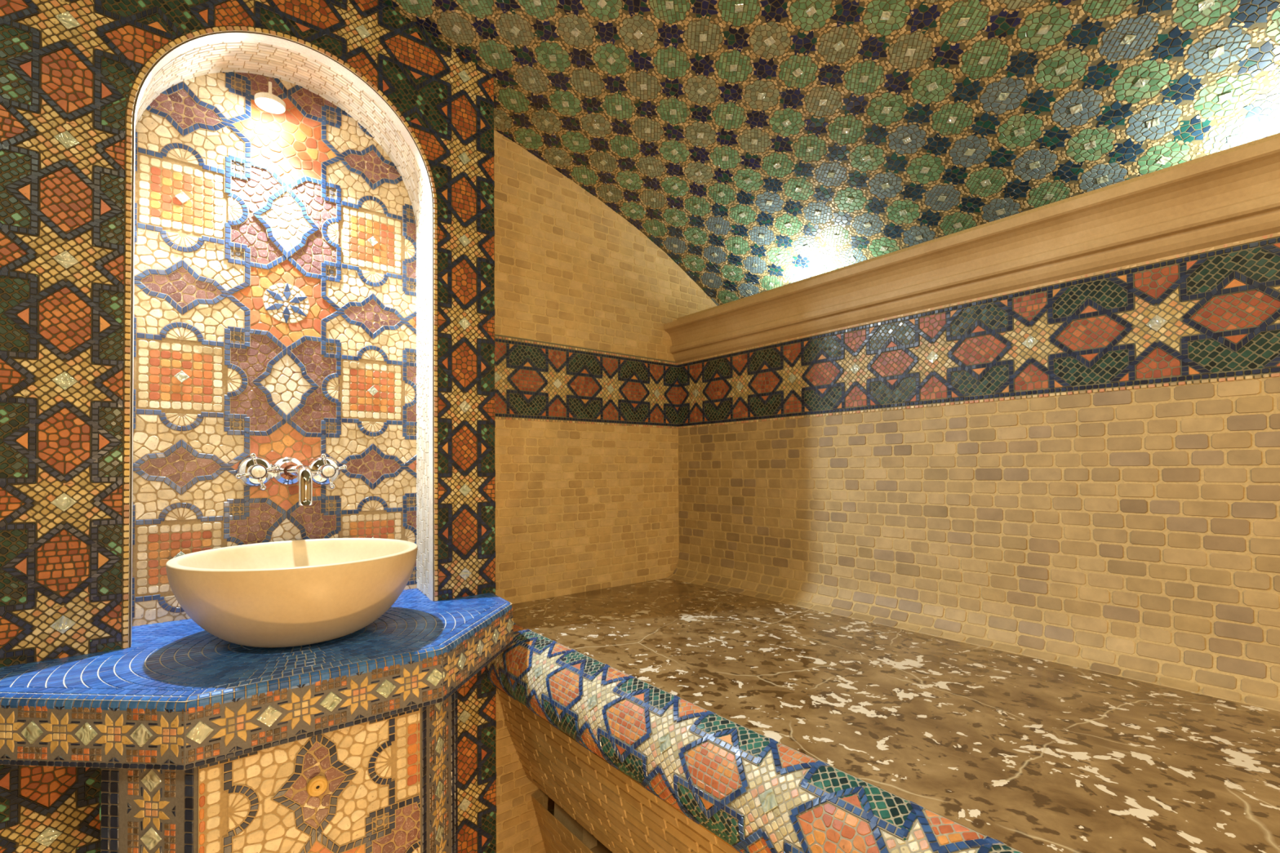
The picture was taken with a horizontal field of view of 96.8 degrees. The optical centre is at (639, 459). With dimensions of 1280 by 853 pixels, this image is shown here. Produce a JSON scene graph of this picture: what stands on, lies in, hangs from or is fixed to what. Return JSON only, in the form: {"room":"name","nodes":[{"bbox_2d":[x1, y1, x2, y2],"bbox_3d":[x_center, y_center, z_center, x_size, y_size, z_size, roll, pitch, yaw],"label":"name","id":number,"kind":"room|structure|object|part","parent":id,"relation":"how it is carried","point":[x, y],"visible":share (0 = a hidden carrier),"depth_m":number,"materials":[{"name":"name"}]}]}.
{"room":"spa","nodes":[
{"label":"spa","id":0,"kind":"room"},
{"bbox_2d":[0,0,497,852],"bbox_3d":[-1.315,-0.024,0.930,2.169,2.594,0.292,0,-1,-39],"label":"wall","id":1,"kind":"structure","parent":0,"point":[197,278],"depth_m":1.27,"materials":[{"name":"tile"}]},
{"bbox_2d":[254,81,285,114],"bbox_3d":[-0.851,-0.841,1.309,0.061,0.055,0.061,0,-1,-39],"label":"spotlight","id":2,"kind":"object","parent":1,"relation":"attached to","point":[268,102],"visible":1,"depth_m":1.31,"materials":[{"name":"white metal"}]},
{"bbox_3d":[-0.851,-0.847,1.309,0.061,0.044,0.060,0,-1,-39],"label":"stem","id":3,"kind":"part","parent":2,"relation":"part of","materials":[{"name":"white metal"}]},
{"bbox_3d":[-0.845,-0.284,1.374,0.640,1.301,0.005,0,-1,-39],"label":"niche panel","id":4,"kind":"part","parent":1,"relation":"part of","materials":[{"name":"tile"}]},
{"bbox_3d":[-0.780,0.348,1.292,0.595,0.002,0.192,0,-1,-39],"label":"niche sill","id":5,"kind":"part","parent":1,"relation":"part of","materials":[{"name":"tile"}]},
{"bbox_2d":[235,453,346,505],"bbox_3d":[-0.762,0.040,1.271,0.226,0.112,0.248,0,-1,-39],"label":"faucet","id":6,"kind":"object","parent":1,"relation":"attached to","point":[254,471],"visible":1,"depth_m":1.32,"materials":[{"name":"silver metal"}]},
{"bbox_3d":[-0.875,0.028,1.300,0.086,0.086,0.062,0,-1,-39],"label":"handle","id":7,"kind":"part","parent":6,"relation":"part of","materials":[{"name":"silver metal"}]},
{"bbox_3d":[-0.760,0.054,1.262,0.025,0.084,0.232,0,-1,-39],"label":"spout","id":8,"kind":"part","parent":6,"relation":"part of","materials":[{"name":"silver metal"}]},
{"bbox_3d":[-0.766,0.028,1.388,0.086,0.086,0.062,0,-1,-39],"label":"handle","id":9,"kind":"part","parent":6,"relation":"part of","materials":[{"name":"silver metal"}]},
{"bbox_2d":[493,129,716,852],"bbox_3d":[-0.030,0.017,2.095,1.408,2.530,0.100,0,-1,-39],"label":"wall","id":10,"kind":"structure","parent":0,"point":[586,429],"depth_m":1.88,"materials":[{"name":"tile"}]},
{"bbox_2d":[380,0,1279,306],"bbox_3d":[0.137,-0.936,0.244,3.392,0.827,3.216,0,-1,-39],"label":"ceiling","id":11,"kind":"structure","parent":0,"point":[760,145],"depth_m":1.36,"materials":[{"name":"tile"}]},
{"bbox_2d":[666,133,1279,711],"bbox_3d":[1.305,0.345,1.103,0.580,1.826,3.120,0,-1,-39],"label":"wall","id":12,"kind":"structure","parent":0,"point":[1084,473],"depth_m":1.27,"materials":[{"name":"tile"}]},
{"bbox_2d":[663,137,1279,364],"bbox_3d":[1.298,-0.462,1.114,0.583,0.148,3.120,0,-1,-39],"label":"crown molding","id":13,"kind":"structure","parent":12,"relation":"attached to","point":[1228,198],"depth_m":1.25,"materials":[{"name":"wood"}]},
{"bbox_3d":[0.170,1.250,0.163,3.520,0.002,3.120,0,-1,-39],"label":"floor","id":14,"kind":"structure","parent":0,"visible":0},
{"bbox_2d":[0,592,513,852],"bbox_3d":[-0.615,0.806,1.058,0.910,0.928,0.376,0,-1,-39],"label":"vanity","id":15,"kind":"object","parent":14,"relation":"on","point":[347,744],"visible":0.97,"depth_m":0.91,"materials":[{"name":"tile"}]},
{"bbox_2d":[0,592,506,697],"bbox_3d":[-0.622,0.343,1.070,0.885,0.002,0.362,0,-1,-39],"label":"countertop","id":16,"kind":"structure","parent":15,"relation":"on","point":[198,665],"depth_m":0.97,"materials":[{"name":"tile"}]},
{"bbox_2d":[165,537,417,647],"bbox_3d":[-0.667,0.262,1.127,0.424,0.163,0.449,0,-1,-39],"label":"basin","id":17,"kind":"object","parent":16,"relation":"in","point":[286,593],"visible":1,"depth_m":0.98,"materials":[{"name":"white ceramic"}]},
{"bbox_3d":[-0.514,0.826,0.917,0.315,0.767,0.004,0,-1,-39],"label":"door","id":18,"kind":"part","parent":15,"relation":"part of","materials":[{"name":"tile"}]},
{"bbox_3d":[-0.518,0.525,0.913,0.030,0.030,0.008,0,-1,-39],"label":"knob","id":19,"kind":"part","parent":15,"relation":"part of","materials":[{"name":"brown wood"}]},
{"bbox_2d":[484,577,1279,852],"bbox_3d":[0.766,0.834,0.664,0.805,0.842,3.102,0,-1,-39],"label":"bench","id":20,"kind":"object","parent":14,"relation":"on","point":[666,715],"visible":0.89,"depth_m":0.94,"materials":[{"name":"brown stone"}]},
{"bbox_2d":[554,801,596,848],"bbox_3d":[-0.196,1.073,1.704,0.085,0.145,0.112,0,-1,-39],"label":"stone block","id":21,"kind":"object","parent":20,"relation":"on","point":[586,837],"visible":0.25,"depth_m":1.68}
]}

